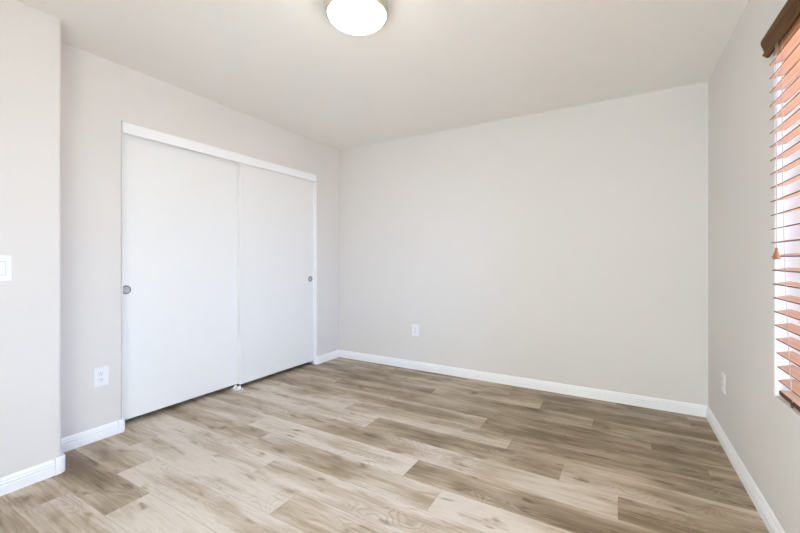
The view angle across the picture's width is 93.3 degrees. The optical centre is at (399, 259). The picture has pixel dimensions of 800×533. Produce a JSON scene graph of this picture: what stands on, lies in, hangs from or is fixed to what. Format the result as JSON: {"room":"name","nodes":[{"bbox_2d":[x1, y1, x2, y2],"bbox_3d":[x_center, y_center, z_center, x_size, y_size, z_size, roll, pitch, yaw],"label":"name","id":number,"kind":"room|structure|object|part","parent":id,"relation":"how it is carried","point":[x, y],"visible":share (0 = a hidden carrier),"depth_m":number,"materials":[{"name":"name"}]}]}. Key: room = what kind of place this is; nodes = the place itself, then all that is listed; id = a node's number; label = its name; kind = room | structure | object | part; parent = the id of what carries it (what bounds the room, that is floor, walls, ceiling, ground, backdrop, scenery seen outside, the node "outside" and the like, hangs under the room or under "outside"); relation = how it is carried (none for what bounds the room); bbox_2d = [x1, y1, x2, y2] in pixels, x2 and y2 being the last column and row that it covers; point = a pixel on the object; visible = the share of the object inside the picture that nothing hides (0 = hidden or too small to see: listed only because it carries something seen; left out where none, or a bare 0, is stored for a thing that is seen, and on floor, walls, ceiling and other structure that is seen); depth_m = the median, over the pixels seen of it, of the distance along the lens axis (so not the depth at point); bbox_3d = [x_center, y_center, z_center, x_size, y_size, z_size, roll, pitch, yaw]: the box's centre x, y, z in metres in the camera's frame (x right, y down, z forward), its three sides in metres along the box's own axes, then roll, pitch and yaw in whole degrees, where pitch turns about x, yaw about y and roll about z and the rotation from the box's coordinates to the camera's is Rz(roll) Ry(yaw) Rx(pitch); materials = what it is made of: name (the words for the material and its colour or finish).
{"room":"empty bedroom","nodes":[
{"label":"empty bedroom","id":0,"kind":"room"},
{"bbox_2d":[0,0,338,477],"bbox_3d":[-1.667,-0.076,2.688,0.378,2.440,4.215,0,0,30],"label":"wall","id":1,"kind":"structure","parent":0,"point":[64,107],"depth_m":2.27,"materials":[{"name":"beige paint"}]},
{"bbox_2d":[0,255,11,280],"bbox_3d":[-1.938,0.041,1.832,0.012,0.126,0.080,0,0,30],"label":"light switch","id":2,"kind":"object","parent":1,"relation":"attached to","point":[5,260],"visible":1,"depth_m":1.85,"materials":[{"name":"white plastic"}]},
{"bbox_2d":[0,417,124,495],"bbox_3d":[-2.079,1.100,1.677,0.272,0.087,1.793,0,0,19],"label":"baseboard","id":3,"kind":"structure","parent":1,"relation":"attached to","point":[26,477],"depth_m":2.01,"materials":[{"name":"white paint"}]},
{"bbox_2d":[94,366,108,387],"bbox_3d":[-1.908,0.746,2.411,0.009,0.122,0.079,0,0,30],"label":"wall outlet","id":4,"kind":"object","parent":1,"relation":"attached to","point":[101,374],"visible":1,"depth_m":2.41,"materials":[{"name":"white plastic"}]},
{"bbox_2d":[123,133,237,419],"bbox_3d":[-1.691,0.114,2.999,0.042,1.990,0.981,0,0,30],"label":"sliding closet door","id":5,"kind":"structure","parent":1,"relation":"in","point":[180,205],"depth_m":2.92,"materials":[{"name":"white paint"}]},
{"bbox_2d":[123,287,129,292],"bbox_3d":[-1.895,0.207,2.613,0.001,0.045,0.045,0,0,30],"label":"door pull","id":6,"kind":"object","parent":5,"relation":"on","point":[125,289],"depth_m":2.61,"materials":[{"name":"grey metal"}]},
{"bbox_2d":[122,121,316,181],"bbox_3d":[-1.424,-0.889,3.354,0.098,0.074,1.871,0,0,30],"label":"trim","id":7,"kind":"structure","parent":1,"relation":"attached to","point":[127,128],"depth_m":3.04,"materials":[{"name":"white paint"}]},
{"bbox_2d":[122,132,316,417],"bbox_3d":[-1.432,0.102,3.359,0.109,1.906,1.871,0,0,30],"label":"trim","id":8,"kind":"structure","parent":1,"relation":"attached to","point":[314,183],"depth_m":4.14,"materials":[{"name":"white paint"}]},
{"bbox_2d":[238,163,312,383],"bbox_3d":[-1.200,0.114,3.762,0.042,1.990,0.929,0,0,30],"label":"sliding closet door","id":9,"kind":"structure","parent":1,"relation":"in","point":[275,210],"depth_m":3.66,"materials":[{"name":"white paint"}]},
{"bbox_2d":[313,350,338,363],"bbox_3d":[-0.830,1.100,4.298,0.058,0.087,0.392,0,0,30],"label":"baseboard","id":10,"kind":"structure","parent":1,"relation":"attached to","point":[335,354],"depth_m":4.24,"materials":[{"name":"white paint"}]},
{"bbox_2d":[17,0,748,149],"bbox_3d":[-0.796,-1.337,1.512,4.334,0.080,5.415,0,0,30],"label":"ceiling","id":11,"kind":"structure","parent":0,"point":[433,66],"depth_m":2.34,"materials":[{"name":"paint"}]},
{"bbox_2d":[323,0,390,34],"bbox_3d":[-0.220,-1.248,1.929,0.344,0.098,0.344,0,0,30],"label":"ceiling light","id":12,"kind":"object","parent":11,"relation":"attached to","point":[356,17],"visible":1,"depth_m":1.88,"materials":[{"name":"white glass"}]},
{"bbox_2d":[0,357,768,532],"bbox_3d":[-0.870,1.173,1.526,4.194,0.060,5.265,0,0,30],"label":"floor","id":13,"kind":"structure","parent":0,"point":[337,445],"depth_m":2.08,"materials":[{"name":"brown wood"}]},
{"bbox_2d":[231,385,242,390],"bbox_3d":[-1.442,1.128,3.345,0.114,0.031,0.040,0,0,30],"label":"floor guide","id":14,"kind":"object","parent":13,"relation":"on","point":[235,387],"visible":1,"depth_m":3.33,"materials":[{"name":"white plastic"}]},
{"bbox_2d":[339,81,707,405],"bbox_3d":[0.783,-0.076,3.645,3.424,2.440,0.100,0,0,30],"label":"wall","id":15,"kind":"structure","parent":0,"point":[569,245],"depth_m":3.31,"materials":[{"name":"beige paint"}]},
{"bbox_2d":[412,324,418,335],"bbox_3d":[0.159,0.736,3.944,0.079,0.122,0.009,0,0,30],"label":"wall outlet","id":16,"kind":"object","parent":15,"relation":"attached to","point":[415,328],"visible":1,"depth_m":3.94,"materials":[{"name":"white plastic"}]},
{"bbox_2d":[339,350,706,416],"bbox_3d":[0.754,1.102,3.595,3.424,0.083,0.014,0,0,30],"label":"baseboard","id":17,"kind":"structure","parent":15,"relation":"attached to","point":[598,394],"depth_m":3.30,"materials":[{"name":"white paint"}]},
{"bbox_2d":[708,0,799,532],"bbox_3d":[1.300,-0.076,0.965,0.160,2.440,4.215,0,0,30],"label":"wall","id":18,"kind":"structure","parent":0,"point":[763,428],"depth_m":1.83,"materials":[{"name":"beige paint"}]},
{"bbox_2d":[721,371,724,393],"bbox_3d":[1.995,0.756,2.331,0.009,0.122,0.079,0,0,30],"label":"wall outlet","id":19,"kind":"object","parent":18,"relation":"attached to","point":[722,372],"visible":1,"depth_m":2.32,"materials":[{"name":"white plastic"}]},
{"bbox_2d":[706,406,784,532],"bbox_3d":[1.229,1.102,1.018,0.014,0.083,3.995,0,0,30],"label":"baseboard","id":20,"kind":"structure","parent":18,"relation":"attached to","point":[764,510],"depth_m":1.87,"materials":[{"name":"white paint"}]},
{"bbox_2d":[761,0,799,410],"bbox_3d":[1.260,-0.186,1.032,0.100,1.497,1.290,0,0,30],"label":"window blind","id":21,"kind":"object","parent":18,"relation":"attached to","point":[782,39],"visible":1,"depth_m":1.45,"materials":[{"name":"brown wood"}]},
{"bbox_3d":[1.477,-0.446,1.481,0.002,0.802,0.018,0,0,30],"label":"pull cord","id":22,"kind":"part","parent":21,"relation":"part of","materials":[{"name":"white fabric"}]},
{"bbox_3d":[1.281,0.546,1.022,0.051,0.019,1.205,0,0,30],"label":"rail","id":23,"kind":"part","parent":21,"relation":"part of","materials":[{"name":"brown wood"}]}
]}

